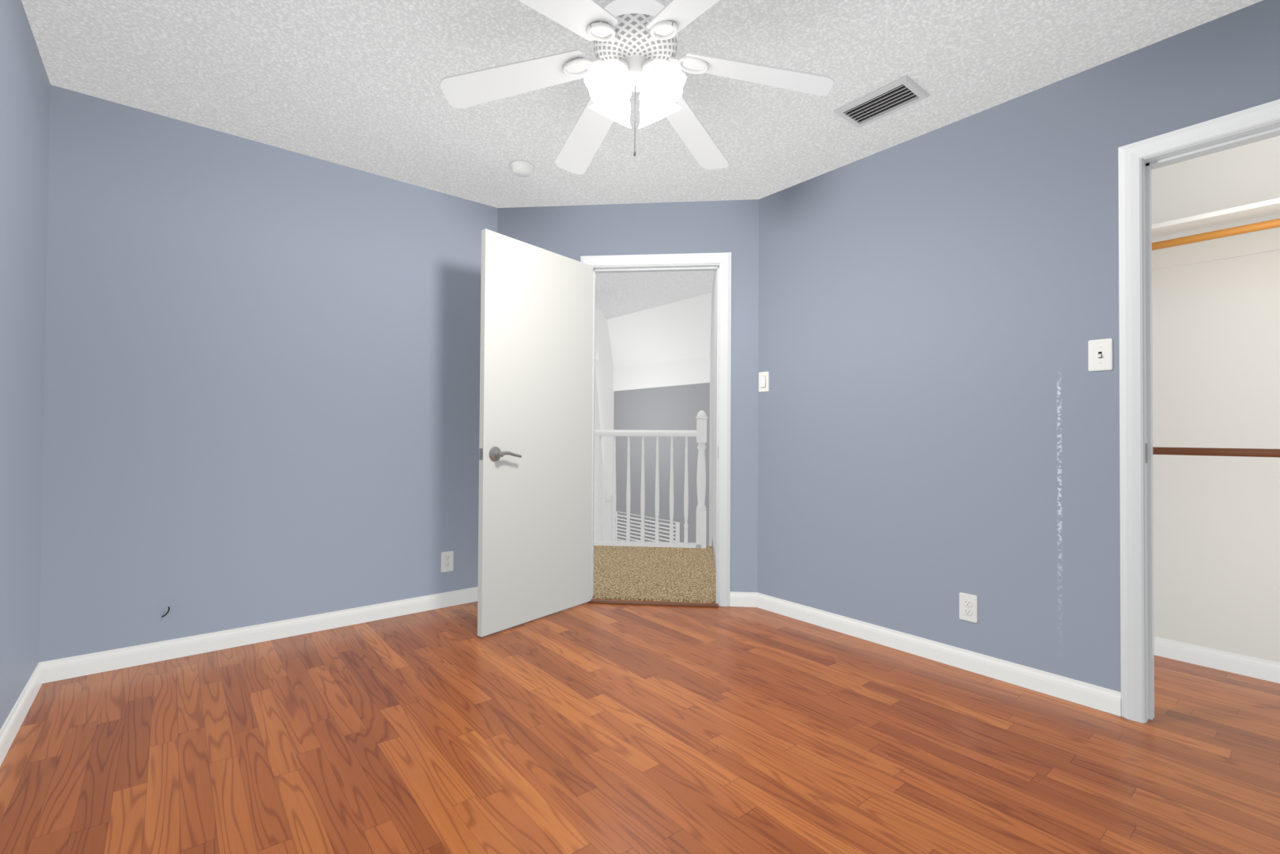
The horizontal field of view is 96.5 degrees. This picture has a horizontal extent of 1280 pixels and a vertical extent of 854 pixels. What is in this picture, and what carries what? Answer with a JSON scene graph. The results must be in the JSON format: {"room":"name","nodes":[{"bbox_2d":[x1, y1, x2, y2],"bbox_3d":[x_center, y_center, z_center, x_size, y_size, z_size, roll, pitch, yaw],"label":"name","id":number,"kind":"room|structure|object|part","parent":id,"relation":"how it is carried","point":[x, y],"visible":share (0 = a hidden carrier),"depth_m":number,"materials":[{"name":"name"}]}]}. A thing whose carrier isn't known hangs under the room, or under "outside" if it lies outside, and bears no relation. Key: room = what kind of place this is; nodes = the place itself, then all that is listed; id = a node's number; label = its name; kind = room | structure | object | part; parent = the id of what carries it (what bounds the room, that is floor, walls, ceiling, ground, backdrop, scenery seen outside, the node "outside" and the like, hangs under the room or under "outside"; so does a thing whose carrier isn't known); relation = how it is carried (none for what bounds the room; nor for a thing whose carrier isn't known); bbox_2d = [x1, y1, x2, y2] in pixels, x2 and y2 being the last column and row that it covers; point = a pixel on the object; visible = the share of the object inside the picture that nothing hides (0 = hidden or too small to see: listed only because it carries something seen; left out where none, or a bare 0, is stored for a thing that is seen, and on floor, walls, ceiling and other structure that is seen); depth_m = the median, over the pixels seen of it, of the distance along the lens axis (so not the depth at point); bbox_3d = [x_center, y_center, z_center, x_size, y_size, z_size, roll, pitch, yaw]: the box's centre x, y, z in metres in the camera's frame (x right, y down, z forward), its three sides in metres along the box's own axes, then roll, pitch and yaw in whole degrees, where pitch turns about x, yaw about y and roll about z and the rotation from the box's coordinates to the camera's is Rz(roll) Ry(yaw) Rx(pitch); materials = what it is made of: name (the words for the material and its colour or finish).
{"room":"empty bedroom","nodes":[
{"label":"empty bedroom","id":0,"kind":"room"},
{"bbox_2d":[0,0,50,729],"bbox_3d":[-1.233,-0.197,0.781,0.120,2.440,4.140,1,-1,-39],"label":"wall","id":1,"kind":"structure","parent":0,"point":[24,83],"depth_m":1.95,"materials":[{"name":"blue paint"}]},
{"bbox_2d":[38,84,497,662],"bbox_3d":[-1.683,-0.170,3.013,2.019,2.440,0.120,1,-1,-39],"label":"wall","id":2,"kind":"structure","parent":0,"point":[262,377],"depth_m":2.74,"materials":[{"name":"blue paint"}]},
{"bbox_2d":[441,551,453,572],"bbox_3d":[-1.137,0.794,3.371,0.072,0.118,0.009,1,-1,-39],"label":"wall outlet","id":3,"kind":"object","parent":2,"relation":"attached to","point":[447,557],"visible":1,"depth_m":3.37,"materials":[{"name":"white plastic"}]},
{"bbox_2d":[593,309,614,539],"bbox_3d":[-1.763,0.519,5.972,2.470,3.740,4.380,0,-1,6],"label":"wall","id":4,"kind":"structure","parent":0,"point":[604,394],"depth_m":6.81,"materials":[{"name":"white paint"}]},
{"bbox_2d":[497,199,758,592],"bbox_3d":[-0.092,-0.153,3.557,1.716,2.440,0.120,0,-1,6],"label":"wall","id":5,"kind":"structure","parent":0,"point":[572,232],"depth_m":3.45,"materials":[{"name":"blue paint"}]},
{"bbox_2d":[477,228,592,637],"bbox_3d":[-0.538,0.030,3.155,0.790,2.034,0.267,1,-1,-39],"label":"door","id":6,"kind":"structure","parent":5,"relation":"in","point":[536,349],"depth_m":3.10,"materials":[{"name":"white wood"}]},
{"bbox_2d":[0,586,1121,766],"bbox_3d":[0.009,1.003,1.792,3.114,0.084,3.900,1,-1,-39],"label":"baseboard","id":7,"kind":"structure","parent":5,"relation":"attached to","point":[1106,700],"depth_m":2.60,"materials":[{"name":"white wood"}]},
{"bbox_2d":[580,252,731,606],"bbox_3d":[0.092,0.008,3.535,0.922,2.121,0.151,0,-1,6],"label":"door frame","id":8,"kind":"structure","parent":5,"relation":"in","point":[721,262],"depth_m":3.44,"materials":[{"name":"white wood"}]},
{"bbox_3d":[0.092,0.008,3.539,0.752,2.121,0.752,1,-1,-39],"label":"casing trim","id":9,"kind":"part","parent":8,"relation":"part of","materials":[{"name":"white wood"}]},
{"bbox_2d":[0,598,1279,853],"bbox_3d":[0.350,1.076,2.072,4.240,0.050,4.140,1,-1,-39],"label":"floor","id":10,"kind":"structure","parent":0,"point":[586,727],"depth_m":1.84,"materials":[{"name":"brown wood"}]},
{"bbox_2d":[588,599,717,607],"bbox_3d":[0.077,1.060,3.436,0.780,0.013,0.047,0,-1,6],"label":"threshold strip","id":11,"kind":"object","parent":10,"relation":"on","point":[592,601],"visible":0.85,"depth_m":3.42,"materials":[{"name":"brown wood"}]},
{"bbox_2d":[1151,135,1279,683],"bbox_3d":[2.447,-0.154,2.188,0.886,2.440,2.240,1,-1,-39],"label":"closet","id":12,"kind":"object","parent":10,"relation":"on","point":[1216,324],"depth_m":2.54,"materials":[{"name":"white paint"}]},
{"bbox_2d":[21,0,1262,319],"bbox_3d":[-1.063,-1.405,3.843,10.240,0.060,8.640,1,-1,-39],"label":"ceiling","id":13,"kind":"structure","parent":0,"point":[354,84],"depth_m":2.25,"materials":[{"name":"white paint"}]},
{"bbox_2d":[509,160,534,177],"bbox_3d":[-0.624,-1.363,3.025,0.124,0.040,0.124,1,-1,-39],"label":"smoke detector","id":14,"kind":"object","parent":13,"relation":"attached to","point":[522,168],"visible":1,"depth_m":2.99,"materials":[{"name":"white plastic"}]},
{"bbox_2d":[440,0,834,174],"bbox_3d":[-0.016,-1.151,1.922,1.260,0.485,1.292,1,-1,-39],"label":"ceiling fan","id":15,"kind":"object","parent":13,"relation":"hanging from","point":[635,42],"depth_m":1.89,"materials":[{"name":"white plastic"}]},
{"bbox_2d":[833,75,929,128],"bbox_3d":[1.023,-1.374,2.431,0.200,0.015,0.320,1,-1,-39],"label":"ceiling vent","id":16,"kind":"object","parent":13,"relation":"in","point":[902,92],"depth_m":2.41,"materials":[{"name":"white metal"}]},
{"bbox_2d":[615,511,679,542],"bbox_3d":[0.060,1.740,7.097,0.050,1.250,1.200,1,-1,-39],"label":"window shutters","id":17,"kind":"object","parent":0,"point":[635,520],"depth_m":7.07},
{"bbox_2d":[592,545,716,603],"bbox_3d":[-1.222,1.091,4.496,3.760,0.064,3.760,1,-1,-39],"label":"floor carpet","id":18,"kind":"object","parent":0,"point":[644,573],"depth_m":4.12,"materials":[{"name":"beige carpet"}]},
{"bbox_2d":[593,410,707,547],"bbox_3d":[-1.122,0.843,5.738,3.553,1.993,0.987,0,-1,6],"label":"stair railing","id":19,"kind":"object","parent":18,"relation":"on","point":[609,504],"visible":0.39,"depth_m":5.15,"materials":[{"name":"white wood"}]},
{"bbox_2d":[607,292,711,546],"bbox_3d":[0.099,0.542,6.854,0.570,3.740,2.800,1,-1,-39],"label":"wall","id":20,"kind":"structure","parent":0,"point":[661,354],"depth_m":6.80,"materials":[{"name":"white paint"}]},
{"bbox_2d":[709,270,717,572],"bbox_3d":[0.703,0.522,5.036,2.181,3.740,2.181,1,-1,-39],"label":"wall","id":21,"kind":"structure","parent":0,"point":[713,345],"depth_m":4.98,"materials":[{"name":"white paint"}]},
{"bbox_2d":[757,0,1279,691],"bbox_3d":[1.651,-0.157,2.365,0.120,2.440,2.925,1,-1,-39],"label":"wall","id":22,"kind":"structure","parent":0,"point":[935,425],"depth_m":2.50,"materials":[{"name":"blue paint"}]},
{"bbox_2d":[758,371,769,392],"bbox_3d":[0.731,-0.268,3.382,0.013,0.118,0.072,1,-1,-39],"label":"rocker switch","id":23,"kind":"object","parent":22,"relation":"attached to","point":[764,376],"visible":1,"depth_m":3.38,"materials":[{"name":"white plastic"}]},
{"bbox_2d":[959,592,977,623],"bbox_3d":[1.438,0.791,2.503,0.009,0.118,0.072,1,-1,-39],"label":"wall outlet","id":24,"kind":"object","parent":22,"relation":"attached to","point":[968,602],"visible":1,"depth_m":2.50,"materials":[{"name":"white plastic"}]},
{"bbox_2d":[1087,338,1112,370],"bbox_3d":[1.736,-0.273,2.155,0.018,0.118,0.072,1,-1,-39],"label":"toggle switch","id":25,"kind":"object","parent":22,"relation":"attached to","point":[1100,350],"visible":1,"depth_m":2.16,"materials":[{"name":"white plastic"}]},
{"bbox_2d":[1117,98,1279,723],"bbox_3d":[2.111,0.009,1.793,0.143,2.099,0.918,1,-1,-39],"label":"trim","id":26,"kind":"structure","parent":22,"relation":"attached to","point":[1137,160],"depth_m":2.07,"materials":[{"name":"white wood"}]},
{"bbox_2d":[1151,197,1279,457],"bbox_3d":[2.540,-0.355,2.266,0.410,1.004,2.000,1,-1,-39],"label":"rods","id":27,"kind":"object","parent":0,"point":[1252,228],"depth_m":2.41,"materials":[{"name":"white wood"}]}
]}

